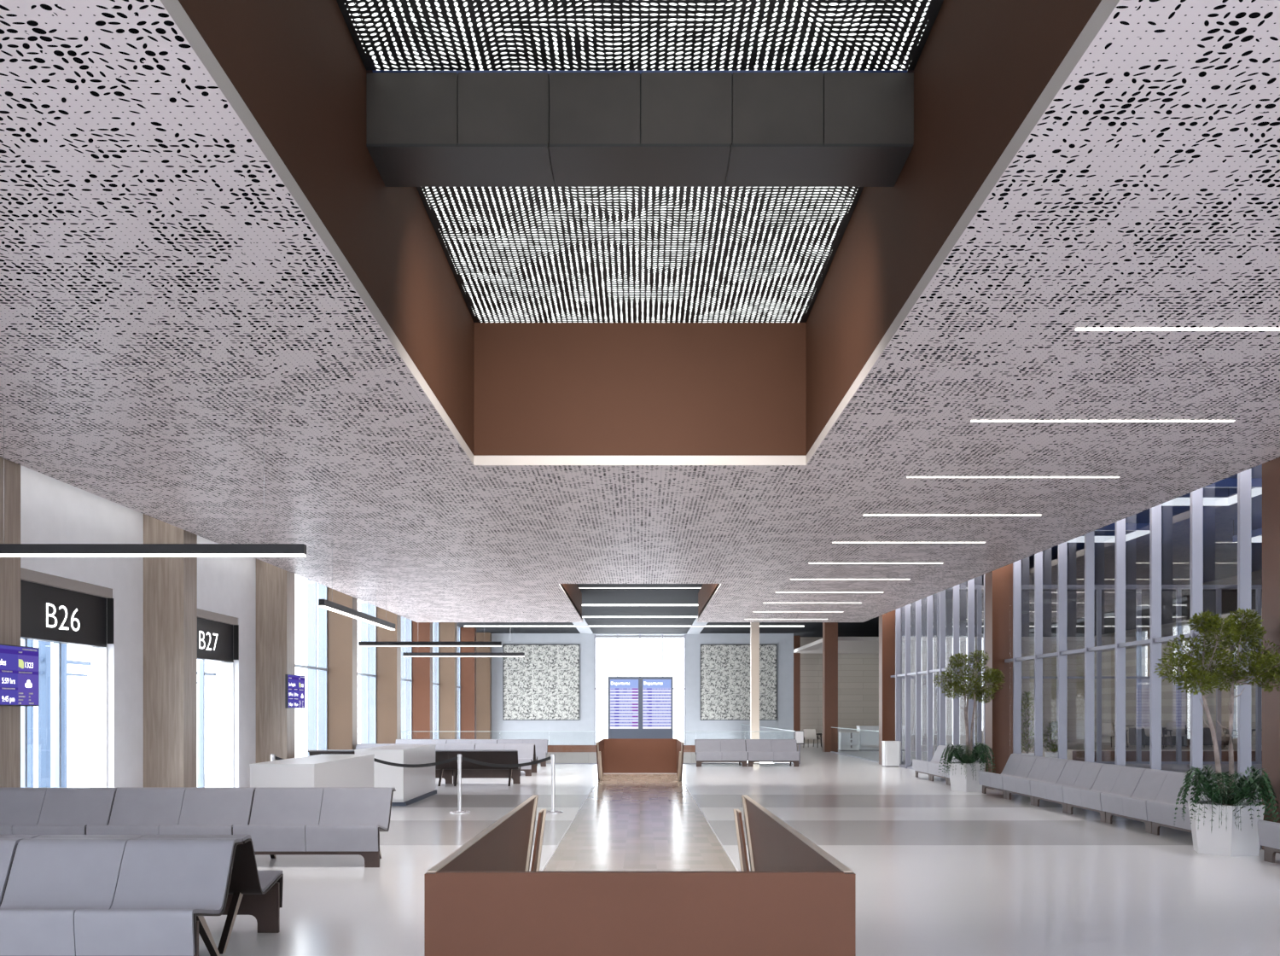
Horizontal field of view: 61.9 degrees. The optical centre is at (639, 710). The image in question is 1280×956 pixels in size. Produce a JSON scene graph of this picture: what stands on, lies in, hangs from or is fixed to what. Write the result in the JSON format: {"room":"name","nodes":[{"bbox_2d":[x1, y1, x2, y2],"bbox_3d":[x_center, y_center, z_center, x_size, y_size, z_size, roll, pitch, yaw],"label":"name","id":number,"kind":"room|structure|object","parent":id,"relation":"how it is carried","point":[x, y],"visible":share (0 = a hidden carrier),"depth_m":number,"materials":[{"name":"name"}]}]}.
{"room":"airport terminal","nodes":[
{"label":"airport terminal","id":0,"kind":"room"},
{"bbox_2d":[20,465,255,787],"bbox_3d":[-8.015,-1.700,23.500,0.350,6.600,59.000,0,0,0],"label":"wall","id":1,"kind":"structure","parent":0,"point":[53,510],"depth_m":16.19,"materials":[{"name":"white paint"}]},
{"bbox_2d":[20,567,112,787],"bbox_3d":[-8.060,-0.110,14.700,0.400,3.420,2.400,0,0,0],"label":"door","id":2,"kind":"structure","parent":1,"relation":"in","point":[100,654],"depth_m":14.95,"materials":[{"name":"grey"}]},
{"bbox_2d":[20,580,113,646],"bbox_3d":[-7.992,-1.315,14.710,0.297,0.729,2.378,0,0,0],"label":"gate sign","id":3,"kind":"object","parent":1,"relation":"attached to","point":[48,613],"visible":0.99,"depth_m":14.74,"materials":[{"name":"black metal"}]},
{"bbox_2d":[197,608,238,787],"bbox_3d":[-8.060,-0.110,19.650,0.400,3.420,2.400,0,0,0],"label":"door","id":4,"kind":"structure","parent":1,"relation":"in","point":[228,666],"depth_m":20.71,"materials":[{"name":"grey"}]},
{"bbox_2d":[197,616,238,662],"bbox_3d":[-7.992,-1.315,19.660,0.297,0.729,2.378,0,0,0],"label":"gate sign","id":5,"kind":"object","parent":1,"relation":"attached to","point":[217,641],"visible":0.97,"depth_m":20.03,"materials":[{"name":"black metal"}]},
{"bbox_2d":[295,578,327,756],"bbox_3d":[-7.890,-1.020,24.475,0.300,5.240,4.430,0,0,0],"label":"window","id":6,"kind":"structure","parent":1,"relation":"in","point":[311,666],"depth_m":25.78,"materials":[{"name":"clear glass"}]},
{"bbox_2d":[357,599,376,743],"bbox_3d":[-7.890,-1.020,29.405,0.300,5.240,4.430,0,0,0],"label":"window","id":7,"kind":"structure","parent":1,"relation":"in","point":[368,673],"depth_m":30.70,"materials":[{"name":"clear glass"}]},
{"bbox_2d":[401,616,412,738],"bbox_3d":[-7.890,-1.020,34.335,0.300,5.240,4.430,0,0,0],"label":"window","id":8,"kind":"structure","parent":1,"relation":"in","point":[406,624],"depth_m":36.49,"materials":[{"name":"clear glass"}]},
{"bbox_2d":[412,620,432,738],"bbox_3d":[-7.530,-1.020,36.800,0.660,5.240,0.500,0,0,0],"label":"column","id":9,"kind":"structure","parent":1,"relation":"attached to","point":[421,631],"depth_m":36.55,"materials":[{"name":"wood"}]},
{"bbox_2d":[432,622,439,738],"bbox_3d":[-7.890,-1.020,39.265,0.300,5.240,4.430,0,0,0],"label":"window","id":10,"kind":"structure","parent":1,"relation":"in","point":[435,625],"depth_m":41.42,"materials":[{"name":"clear glass"}]},
{"bbox_2d":[438,622,457,738],"bbox_3d":[-7.530,-1.020,41.730,0.660,5.240,0.500,0,0,0],"label":"column","id":11,"kind":"structure","parent":1,"relation":"attached to","point":[447,631],"depth_m":41.48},
{"bbox_2d":[457,627,460,738],"bbox_3d":[-7.890,-1.020,44.195,0.300,5.240,4.430,0,0,0],"label":"window","id":12,"kind":"structure","parent":1,"relation":"in","point":[458,628],"depth_m":46.35,"materials":[{"name":"clear glass"}]},
{"bbox_2d":[459,627,476,738],"bbox_3d":[-7.530,-1.020,46.660,0.660,5.240,0.500,0,0,0],"label":"column","id":13,"kind":"structure","parent":1,"relation":"attached to","point":[468,664],"depth_m":46.41,"materials":[{"name":"wood"}]},
{"bbox_2d":[178,0,473,453],"bbox_3d":[-1.930,-3.743,5.695,0.050,1.625,13.190,0,0,0],"label":"wall","id":14,"kind":"structure","parent":0,"point":[297,66],"depth_m":6.83,"materials":[{"name":"brown metal"}]},
{"bbox_2d":[0,0,1279,622],"bbox_3d":[0.000,-3.230,16.500,14.200,0.820,34.800,0,0,0],"label":"ceiling","id":15,"kind":"structure","parent":0,"point":[167,282],"depth_m":8.74,"materials":[{"name":"grey"}]},
{"bbox_2d":[0,408,306,556],"bbox_3d":[-4.730,-2.132,9.970,3.200,1.375,0.080,0,0,0],"label":"pendant light","id":16,"kind":"object","parent":15,"relation":"hanging from","point":[6,549],"visible":1,"depth_m":9.93,"materials":[{"name":"black metal"}]},
{"bbox_2d":[0,553,305,556],"bbox_3d":[-4.730,-1.456,9.970,3.188,0.021,0.068,0,0,0],"label":"diffuser","id":17,"kind":"object","parent":16,"relation":"attached to","point":[1,555],"depth_m":9.94,"materials":[{"name":"white"}]},
{"bbox_2d":[318,599,395,629],"bbox_3d":[-4.420,-2.132,16.950,0.080,1.375,4.300,0,0,0],"label":"pendant light","id":18,"kind":"object","parent":15,"relation":"hanging from","point":[324,603],"visible":1,"depth_m":16.37,"materials":[{"name":"black metal"}]},
{"bbox_2d":[358,585,501,646],"bbox_3d":[-4.700,-2.132,23.900,3.200,1.375,0.080,0,0,0],"label":"pendant light","id":19,"kind":"object","parent":15,"relation":"hanging from","point":[375,643],"visible":1,"depth_m":23.86,"materials":[{"name":"black metal"}]},
{"bbox_2d":[358,645,501,646],"bbox_3d":[-4.700,-1.456,23.900,3.188,0.021,0.068,0,0,0],"label":"diffuser","id":20,"kind":"object","parent":19,"relation":"attached to","point":[358,645],"depth_m":23.89,"materials":[{"name":"white"}]},
{"bbox_2d":[402,651,524,656],"bbox_3d":[-4.685,-2.132,28.400,3.230,1.375,0.080,0,0,0],"label":"pendant light","id":21,"kind":"object","parent":15,"relation":"hanging from","point":[404,654],"visible":1,"depth_m":28.36,"materials":[{"name":"black metal"}]},
{"bbox_2d":[906,476,1119,477],"bbox_3d":[4.492,-2.825,12.850,2.555,0.030,0.026,0,0,0],"label":"recessed light","id":22,"kind":"object","parent":15,"relation":"in","point":[907,476],"visible":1,"depth_m":12.84,"materials":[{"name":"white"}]},
{"bbox_2d":[970,419,1234,421],"bbox_3d":[4.492,-2.825,10.360,2.555,0.030,0.026,0,0,0],"label":"recessed light","id":23,"kind":"object","parent":15,"relation":"in","point":[971,420],"visible":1,"depth_m":10.35,"materials":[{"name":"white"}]},
{"bbox_2d":[1075,327,1279,330],"bbox_3d":[4.492,-2.825,7.870,2.555,0.030,0.026,0,0,0],"label":"recessed light","id":24,"kind":"object","parent":15,"relation":"in","point":[1076,328],"visible":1,"depth_m":7.86,"materials":[{"name":"white"}]},
{"bbox_2d":[473,322,806,455],"bbox_3d":[0.000,-3.743,12.265,3.810,1.625,0.050,0,0,0],"label":"end wall","id":25,"kind":"structure","parent":0,"point":[540,388],"depth_m":12.24,"materials":[{"name":"brown metal"}]},
{"bbox_2d":[491,633,793,762],"bbox_3d":[-0.550,0.480,50.150,15.500,8.240,0.300,0,0,0],"label":"wall","id":26,"kind":"structure","parent":0,"point":[581,731],"depth_m":50.00,"materials":[{"name":"paint"}]},
{"bbox_2d":[503,644,579,720],"bbox_3d":[-4.620,-1.345,49.965,3.580,3.550,0.070,0,0,0],"label":"wall art","id":27,"kind":"object","parent":26,"relation":"attached to","point":[543,683],"visible":1,"depth_m":49.94,"materials":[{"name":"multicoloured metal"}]},
{"bbox_2d":[547,744,695,751],"bbox_3d":[-1.720,1.765,50.090,13.160,0.330,0.220,0,0,0],"label":"trim","id":28,"kind":"structure","parent":26,"relation":"attached to","point":[550,747],"depth_m":49.98,"materials":[{"name":"wood"}]},
{"bbox_2d":[594,634,685,744],"bbox_3d":[0.000,-0.990,50.150,4.280,5.180,0.100,0,0,0],"label":"window","id":29,"kind":"structure","parent":26,"relation":"in","point":[595,635],"depth_m":50.10,"materials":[{"name":"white metal"}]},
{"bbox_2d":[700,644,776,720],"bbox_3d":[4.620,-1.345,49.965,3.580,3.550,0.070,0,0,0],"label":"wall art","id":30,"kind":"object","parent":26,"relation":"attached to","point":[724,668],"visible":1,"depth_m":49.94,"materials":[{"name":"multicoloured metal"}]},
{"bbox_2d":[67,743,1279,955],"bbox_3d":[5.000,1.698,23.500,34.000,0.204,59.000,0,0,0],"label":"floor","id":31,"kind":"structure","parent":0,"point":[939,870],"depth_m":11.33,"materials":[{"name":"tile"}]},
{"bbox_2d":[0,456,20,787],"bbox_3d":[-7.530,-1.000,12.150,0.660,5.200,0.500,0,0,0],"label":"wood column","id":32,"kind":"structure","parent":31,"relation":"on","point":[9,566],"depth_m":12.20,"materials":[{"name":"brown wood"}]},
{"bbox_2d":[0,643,38,705],"bbox_3d":[-7.097,-0.395,11.870,0.211,0.680,1.100,0,0,0],"label":"screen","id":33,"kind":"object","parent":32,"relation":"attached to","point":[19,665],"visible":1,"depth_m":12.01,"materials":[{"name":"purple glass"}]},
{"bbox_2d":[27,639,90,787],"bbox_3d":[-9.685,-0.100,18.100,0.130,3.401,2.800,0,0,0],"label":"glass door","id":34,"kind":"structure","parent":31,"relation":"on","point":[43,647],"depth_m":17.29,"materials":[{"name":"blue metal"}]},
{"bbox_2d":[0,837,243,955],"bbox_3d":[-4.700,1.214,6.604,4.199,0.772,0.781,0,0,0],"label":"bench","id":35,"kind":"object","parent":31,"relation":"on","point":[59,896],"visible":1,"depth_m":6.70,"materials":[{"name":"grey leather"}]},
{"bbox_2d":[0,834,283,954],"bbox_3d":[-4.700,1.214,7.406,4.199,0.772,0.781,0,0,0],"label":"bench","id":36,"kind":"object","parent":31,"relation":"on","point":[253,892],"visible":0.28,"depth_m":7.29,"materials":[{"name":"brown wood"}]},
{"bbox_2d":[143,513,197,787],"bbox_3d":[-7.530,-1.000,17.080,0.660,5.200,0.500,0,0,0],"label":"wood column","id":37,"kind":"structure","parent":31,"relation":"on","point":[170,583],"depth_m":16.83,"materials":[{"name":"brown wood"}]},
{"bbox_2d":[0,787,395,866],"bbox_3d":[-4.895,1.214,11.234,4.469,0.772,0.781,0,0,0],"label":"bench","id":38,"kind":"object","parent":31,"relation":"on","point":[277,820],"visible":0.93,"depth_m":11.36,"materials":[{"name":"grey leather"}]},
{"bbox_2d":[256,558,295,762],"bbox_3d":[-7.530,-1.000,22.010,0.660,5.200,0.500,0,0,0],"label":"wood column","id":39,"kind":"structure","parent":31,"relation":"on","point":[275,585],"depth_m":21.76,"materials":[{"name":"brown wood"}]},
{"bbox_2d":[285,674,305,708],"bbox_3d":[-7.097,-0.395,21.750,0.211,0.680,1.100,0,0,0],"label":"screen","id":40,"kind":"object","parent":39,"relation":"attached to","point":[294,684],"visible":1,"depth_m":21.62,"materials":[{"name":"purple glass"}]},
{"bbox_2d":[288,676,304,706],"bbox_3d":[-6.993,-0.394,21.748,0.001,0.628,1.013,0,0,0],"label":"print","id":41,"kind":"object","parent":40,"relation":"attached to","point":[296,684],"depth_m":21.73,"materials":[{"name":"purple paint"}]},
{"bbox_2d":[249,754,374,787],"bbox_3d":[-4.382,1.125,14.583,0.824,0.950,2.974,0,0,0],"label":"desk","id":42,"kind":"object","parent":31,"relation":"on","point":[317,770],"visible":0.48,"depth_m":13.61,"materials":[{"name":"white paint"}]},
{"bbox_2d":[249,754,374,766],"bbox_3d":[-4.395,0.665,14.575,0.798,0.030,2.958,0,0,0],"label":"countertop","id":43,"kind":"structure","parent":42,"relation":"on","point":[317,759],"depth_m":13.93,"materials":[{"name":"white stone"}]},
{"bbox_2d":[327,587,357,749],"bbox_3d":[-7.530,-1.020,26.940,0.660,5.240,0.500,0,0,0],"label":"column","id":44,"kind":"structure","parent":31,"relation":"on","point":[342,630],"depth_m":26.69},
{"bbox_2d":[376,605,401,743],"bbox_3d":[-7.530,-1.020,31.870,0.660,5.240,0.500,0,0,0],"label":"column","id":45,"kind":"structure","parent":31,"relation":"on","point":[388,659],"depth_m":31.62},
{"bbox_2d":[354,744,436,805],"bbox_3d":[-4.367,1.125,19.308,0.854,0.950,2.824,0,0,0],"label":"desk","id":46,"kind":"object","parent":31,"relation":"on","point":[411,785],"visible":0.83,"depth_m":18.21,"materials":[{"name":"white paint"}]},
{"bbox_2d":[354,744,436,750],"bbox_3d":[-4.380,0.665,19.300,0.828,0.030,2.808,0,0,0],"label":"countertop","id":47,"kind":"structure","parent":46,"relation":"on","point":[393,747],"depth_m":18.78,"materials":[{"name":"white stone"}]},
{"bbox_2d":[307,749,520,785],"bbox_3d":[-4.855,1.214,23.106,4.469,0.772,0.781,0,0,0],"label":"bench","id":48,"kind":"object","parent":31,"relation":"on","point":[469,770],"visible":0.41,"depth_m":22.94,"materials":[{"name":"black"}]},
{"bbox_2d":[355,744,534,775],"bbox_3d":[-4.895,1.214,26.544,4.469,0.772,0.781,0,0,0],"label":"bench","id":49,"kind":"object","parent":31,"relation":"on","point":[526,752],"visible":0.3,"depth_m":26.74,"materials":[{"name":"grey leather"}]},
{"bbox_2d":[358,743,537,772],"bbox_3d":[-4.895,1.214,27.346,4.469,0.772,0.781,0,0,0],"label":"bench","id":50,"kind":"object","parent":31,"relation":"on","point":[535,757],"visible":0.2,"depth_m":26.99,"materials":[{"name":"grey leather"}]},
{"bbox_2d":[449,754,470,813],"bbox_3d":[-2.840,1.140,16.800,0.320,0.920,0.320,0,0,0],"label":"barrier post","id":51,"kind":"object","parent":31,"relation":"on","point":[459,756],"visible":1,"depth_m":16.77,"materials":[{"name":"silver metal"}]},
{"bbox_2d":[461,756,550,767],"bbox_3d":[-2.105,0.800,16.800,1.398,0.180,0.006,0,0,0],"label":"belt","id":52,"kind":"object","parent":51,"relation":"attached to","point":[462,757],"visible":1,"depth_m":16.80,"materials":[{"name":"black"}]},
{"bbox_2d":[395,738,548,766],"bbox_3d":[-4.935,1.214,31.044,4.469,0.772,0.781,0,0,0],"label":"bench","id":53,"kind":"object","parent":31,"relation":"on","point":[541,745],"visible":0.33,"depth_m":31.25,"materials":[{"name":"grey leather"}]},
{"bbox_2d":[546,754,563,813],"bbox_3d":[-1.370,1.140,16.800,0.320,0.920,0.320,0,0,0],"label":"barrier post","id":54,"kind":"object","parent":31,"relation":"on","point":[552,756],"visible":0.91,"depth_m":16.77,"materials":[{"name":"silver metal"}]},
{"bbox_2d":[424,794,855,955],"bbox_3d":[0.000,1.163,7.280,1.940,0.874,4.960,0,0,0],"label":"parapet","id":55,"kind":"object","parent":31,"relation":"on","point":[483,898],"visible":1,"depth_m":4.80,"materials":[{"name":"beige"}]},
{"bbox_2d":[595,738,684,780],"bbox_3d":[0.000,1.147,25.445,1.940,0.907,4.310,0,0,0],"label":"parapet","id":56,"kind":"object","parent":31,"relation":"on","point":[613,755],"visible":1,"depth_m":27.55,"materials":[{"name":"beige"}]},
{"bbox_2d":[607,676,673,738],"bbox_3d":[0.018,0.295,31.392,1.915,2.610,0.216,0,0,0],"label":"board","id":57,"kind":"object","parent":31,"relation":"on","point":[638,706],"visible":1,"depth_m":31.29,"materials":[{"name":"blue glass"}]},
{"bbox_2d":[694,738,799,766],"bbox_3d":[3.100,1.214,31.044,2.979,0.772,0.781,0,0,0],"label":"bench","id":58,"kind":"object","parent":31,"relation":"on","point":[747,752],"visible":1,"depth_m":30.73,"materials":[{"name":"grey leather"}]},
{"bbox_2d":[793,635,800,738],"bbox_3d":[7.460,-1.015,51.625,0.520,5.230,0.450,0,0,0],"label":"column","id":59,"kind":"structure","parent":31,"relation":"on","point":[796,638],"depth_m":51.40,"materials":[{"name":"wood"}]},
{"bbox_2d":[822,622,837,751],"bbox_3d":[7.460,-1.015,41.825,0.520,5.230,0.450,0,0,0],"label":"column","id":60,"kind":"structure","parent":31,"relation":"on","point":[829,629],"depth_m":41.59,"materials":[{"name":"wood"}]},
{"bbox_2d":[837,731,859,750],"bbox_3d":[8.320,1.210,42.490,0.750,0.780,0.520,0,0,0],"label":"cabinet","id":61,"kind":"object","parent":31,"relation":"on","point":[848,741],"depth_m":42.25,"materials":[{"name":"white paint"}]},
{"bbox_2d":[856,725,905,750],"bbox_3d":[9.750,1.100,42.992,1.930,1.000,0.615,0,0,0],"label":"countertop","id":62,"kind":"structure","parent":31,"relation":"on","point":[869,740],"depth_m":42.70,"materials":[{"name":"white stone"}]},
{"bbox_2d":[878,609,895,764],"bbox_3d":[7.460,-1.690,31.925,0.520,6.580,0.450,0,0,0],"label":"column","id":63,"kind":"structure","parent":31,"relation":"on","point":[887,621],"depth_m":31.70,"materials":[{"name":"wood"}]},
{"bbox_2d":[881,740,901,766],"bbox_3d":[7.270,1.235,30.850,0.470,0.730,0.450,0,0,0],"label":"waste bin","id":64,"kind":"object","parent":31,"relation":"on","point":[891,749],"visible":1,"depth_m":30.63,"materials":[{"name":"white stone"}]},
{"bbox_2d":[911,673,936,750],"bbox_3d":[11.400,0.050,42.500,1.100,3.100,0.400,0,0,0],"label":"shelf unit","id":65,"kind":"object","parent":31,"relation":"on","point":[913,680],"visible":0.48,"depth_m":42.66,"materials":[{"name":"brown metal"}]},
{"bbox_2d":[890,574,984,769],"bbox_3d":[7.487,-1.675,26.975,0.154,6.550,9.430,0,0,0],"label":"window","id":66,"kind":"structure","parent":31,"relation":"on","point":[918,672],"depth_m":27.48,"materials":[{"name":"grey metal"}]},
{"bbox_2d":[912,744,983,785],"bbox_3d":[6.984,1.214,24.125,0.781,0.772,3.449,0,0,0],"label":"bench","id":67,"kind":"object","parent":31,"relation":"on","point":[932,767],"visible":0.49,"depth_m":24.64,"materials":[{"name":"grey leather"}]},
{"bbox_2d":[948,762,985,791],"bbox_3d":[6.580,1.320,21.450,0.820,0.560,0.710,0,0,-10],"label":"planter","id":68,"kind":"object","parent":31,"relation":"on","point":[958,782],"visible":0.86,"depth_m":21.15,"materials":[{"name":"ceramic"}]},
{"bbox_2d":[938,741,995,779],"bbox_3d":[6.608,1.001,21.460,1.080,0.762,1.080,0,0,40],"label":"fern","id":69,"kind":"object","parent":68,"relation":"in","point":[976,754],"visible":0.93,"depth_m":21.27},
{"bbox_2d":[933,650,1005,763],"bbox_3d":[6.615,-0.071,21.427,1.475,2.348,0.812,0,0,2],"label":"potted tree","id":70,"kind":"object","parent":68,"relation":"on","point":[957,662],"visible":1,"depth_m":21.41,"materials":[{"name":"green plant"}]},
{"bbox_2d":[984,563,1012,789],"bbox_3d":[7.460,-1.690,22.025,0.520,6.580,0.450,0,0,0],"label":"column","id":71,"kind":"structure","parent":31,"relation":"on","point":[998,583],"depth_m":21.80,"materials":[{"name":"wood"}]},
{"bbox_2d":[1021,691,1044,755],"bbox_3d":[10.990,0.512,30.302,1.046,2.177,1.000,0,0,0],"label":"bush","id":72,"kind":"object","parent":31,"relation":"on","point":[1027,739],"visible":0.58,"depth_m":30.20,"materials":[{"name":"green plant"}]},
{"bbox_2d":[1042,720,1069,757],"bbox_3d":[12.001,0.932,30.901,0.915,1.337,0.935,0,0,0],"label":"bush","id":73,"kind":"object","parent":31,"relation":"on","point":[1054,753],"visible":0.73,"depth_m":30.77,"materials":[{"name":"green plant"}]},
{"bbox_2d":[977,753,1261,835],"bbox_3d":[6.984,1.214,16.660,0.781,0.772,8.279,0,0,0],"label":"bench","id":74,"kind":"object","parent":31,"relation":"on","point":[1149,796],"visible":0.87,"depth_m":15.97,"materials":[{"name":"grey leather"}]},
{"bbox_2d":[1004,467,1262,802],"bbox_3d":[7.487,-1.675,17.075,0.154,6.550,9.430,0,0,0],"label":"window","id":75,"kind":"structure","parent":31,"relation":"on","point":[1244,478],"depth_m":16.58,"materials":[{"name":"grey metal"}]},
{"bbox_2d":[1021,742,1262,761],"bbox_3d":[17.690,1.400,36.990,8.580,0.400,8.020,0,0,0],"label":"platform","id":76,"kind":"object","parent":31,"relation":"on","point":[1075,750],"visible":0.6,"depth_m":33.00,"materials":[{"name":"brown concrete"}]},
{"bbox_2d":[1101,722,1128,747],"bbox_3d":[15.455,0.791,34.879,0.659,0.822,0.667,0,0,-25],"label":"lounge chair","id":77,"kind":"object","parent":76,"relation":"on","point":[1108,729],"visible":0.64,"depth_m":34.71,"materials":[{"name":"beige fabric"}]},
{"bbox_2d":[1164,721,1187,747],"bbox_3d":[17.919,0.791,35.645,0.667,0.822,0.659,0,0,23],"label":"lounge chair","id":78,"kind":"object","parent":76,"relation":"on","point":[1170,725],"visible":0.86,"depth_m":35.80,"materials":[{"name":"grey fabric"}]},
{"bbox_2d":[1128,727,1233,744],"bbox_3d":[19.000,0.890,37.492,3.430,0.620,0.515,0,0,0],"label":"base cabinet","id":79,"kind":"object","parent":76,"relation":"on","point":[1207,732],"visible":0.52,"depth_m":37.25,"materials":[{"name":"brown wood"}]},
{"bbox_2d":[1187,800,1265,855],"bbox_3d":[6.620,1.320,12.060,0.820,0.560,0.710,0,0,-10],"label":"planter","id":80,"kind":"object","parent":31,"relation":"on","point":[1214,838],"visible":0.78,"depth_m":11.77,"materials":[{"name":"ceramic"}]},
{"bbox_2d":[1153,606,1279,805],"bbox_3d":[6.482,-0.028,11.978,1.374,2.272,0.984,0,0,0],"label":"potted tree","id":81,"kind":"object","parent":80,"relation":"on","point":[1236,631],"visible":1,"depth_m":11.98,"materials":[{"name":"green plant"}]},
{"bbox_2d":[1173,764,1279,829],"bbox_3d":[6.628,1.006,12.022,0.997,0.773,0.956,0,0,7],"label":"fern","id":82,"kind":"object","parent":80,"relation":"in","point":[1245,788],"visible":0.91,"depth_m":11.87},
{"bbox_2d":[1257,819,1279,862],"bbox_3d":[6.984,1.214,10.020,0.781,0.772,2.759,0,0,0],"label":"bench","id":83,"kind":"object","parent":31,"relation":"on","point":[1269,832],"visible":1,"depth_m":11.24,"materials":[{"name":"grey leather"}]},
{"bbox_2d":[1262,456,1279,853],"bbox_3d":[7.460,-1.690,12.125,0.520,6.580,0.450,0,0,0],"label":"column","id":84,"kind":"structure","parent":31,"relation":"on","point":[1271,469],"depth_m":12.17,"materials":[{"name":"metal"}]},
{"bbox_3d":[-4.310,1.140,16.800,0.320,0.920,0.320,0,0,0],"label":"barrier post","id":85,"kind":"object","parent":31,"relation":"on","visible":0},
{"bbox_2d":[373,756,457,767],"bbox_3d":[-3.575,0.800,16.800,1.398,0.180,0.006,0,0,0],"label":"belt","id":86,"kind":"object","parent":85,"relation":"attached to","point":[456,757],"visible":0.93,"depth_m":16.80,"materials":[{"name":"black"}]},
{"bbox_2d":[372,69,1262,584],"bbox_3d":[6.900,-5.050,23.500,30.600,0.100,59.000,0,0,0],"label":"sky","id":87,"kind":"structure","parent":0,"point":[1219,552],"depth_m":32.47,"materials":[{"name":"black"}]},
{"bbox_2d":[1067,523,1149,542],"bbox_3d":[11.675,-4.700,26.925,1.950,0.600,1.950,0,0,0],"label":"ring light","id":88,"kind":"object","parent":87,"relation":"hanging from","point":[1141,529],"visible":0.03,"depth_m":26.89,"materials":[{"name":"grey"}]},
{"bbox_2d":[1161,477,1262,506],"bbox_3d":[11.675,-4.700,21.925,1.950,0.600,1.950,0,0,0],"label":"ring light","id":89,"kind":"object","parent":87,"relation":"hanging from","point":[1227,482],"visible":0.4,"depth_m":22.69,"materials":[{"name":"grey"}]},
{"bbox_2d":[1232,519,1262,542],"bbox_3d":[16.475,-4.700,26.925,1.950,0.600,1.950,0,0,0],"label":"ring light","id":90,"kind":"object","parent":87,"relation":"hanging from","point":[1256,538],"visible":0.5,"depth_m":27.82,"materials":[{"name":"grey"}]},
{"bbox_2d":[457,583,1262,637],"bbox_3d":[7.150,-3.690,38.000,30.100,0.100,30.000,0,0,0],"label":"ceiling","id":91,"kind":"structure","parent":0,"point":[1075,596],"depth_m":40.44,"materials":[{"name":"black"}]},
{"bbox_2d":[464,625,804,626],"bbox_3d":[-0.250,-3.618,45.500,14.500,0.055,0.100,0,0,0],"label":"ceiling light","id":92,"kind":"object","parent":91,"relation":"attached to","point":[464,625],"visible":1,"depth_m":45.45,"materials":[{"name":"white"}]},
{"bbox_2d":[581,604,698,605],"bbox_3d":[-0.250,-3.618,36.400,14.500,0.055,0.100,0,0,0],"label":"ceiling light","id":93,"kind":"object","parent":91,"relation":"attached to","point":[582,604],"visible":0.29,"depth_m":36.35,"materials":[{"name":"white"}]},
{"bbox_2d":[582,616,697,617],"bbox_3d":[-0.250,-3.618,41.000,14.500,0.055,0.100,0,0,0],"label":"ceiling light","id":94,"kind":"object","parent":91,"relation":"attached to","point":[583,616],"visible":0.29,"depth_m":40.97,"materials":[{"name":"white"}]},
{"bbox_2d":[800,636,1084,743],"bbox_3d":[14.700,-1.700,52.700,15.000,6.600,0.200,0,0,0],"label":"wall","id":95,"kind":"structure","parent":0,"point":[858,673],"depth_m":52.59,"materials":[{"name":"beige stone"}]},
{"bbox_2d":[806,0,1101,453],"bbox_3d":[1.930,-3.743,5.695,0.050,1.625,13.190,0,0,0],"label":"wall","id":96,"kind":"structure","parent":0,"point":[982,66],"depth_m":6.85,"materials":[{"name":"brown metal"}]},
{"bbox_2d":[336,0,943,69],"bbox_3d":[0.000,-4.470,3.260,3.810,0.030,8.320,0,0,0],"label":"ceiling panel","id":97,"kind":"object","parent":96,"relation":"attached to","point":[386,34],"visible":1,"depth_m":7.03,"materials":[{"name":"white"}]},
{"bbox_2d":[366,72,913,186],"bbox_3d":[0.004,-4.188,7.705,3.816,0.525,0.570,0,0,0],"label":"ceiling beam","id":98,"kind":"structure","parent":96,"relation":"attached to","point":[423,129],"depth_m":7.42,"materials":[{"name":"grey"}]},
{"bbox_2d":[416,183,863,322],"bbox_3d":[0.000,-4.470,10.115,3.810,0.030,4.250,0,0,0],"label":"ceiling panel","id":99,"kind":"object","parent":96,"relation":"attached to","point":[513,254],"visible":0.64,"depth_m":10.27,"materials":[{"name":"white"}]},
{"bbox_2d":[793,636,1190,653],"bbox_3d":[14.700,-2.875,47.200,14.600,0.150,9.600,0,0,0],"label":"ceiling","id":100,"kind":"structure","parent":0,"point":[846,644],"depth_m":45.16,"materials":[{"name":"grey"}]},
{"bbox_2d":[1094,569,1262,744],"bbox_3d":[22.100,-1.700,23.500,0.200,6.600,59.000,0,0,0],"label":"wall","id":101,"kind":"structure","parent":0,"point":[1168,689],"depth_m":44.98,"materials":[{"name":"beige stone"}]},
{"bbox_2d":[901,584,1262,763],"bbox_3d":[14.875,-1.110,32.350,14.250,5.420,0.140,0,0,0],"label":"window","id":102,"kind":"structure","parent":101,"relation":"in","point":[1138,677],"depth_m":32.30,"materials":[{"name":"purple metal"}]},
{"bbox_3d":[-1.820,4.700,41.200,12.960,0.200,17.600,0,0,0],"label":"floor","id":103,"kind":"structure","parent":0,"visible":0},
{"bbox_2d":[476,632,491,738],"bbox_3d":[-7.405,0.480,49.715,0.910,8.240,0.530,0,0,0],"label":"column","id":104,"kind":"structure","parent":103,"relation":"on","point":[483,664],"depth_m":49.46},
{"bbox_2d":[750,622,759,762],"bbox_3d":[3.670,0.480,34.075,0.260,8.240,0.250,0,0,0],"label":"column","id":105,"kind":"structure","parent":103,"relation":"on","point":[754,626],"depth_m":33.95,"materials":[{"name":"beige"}]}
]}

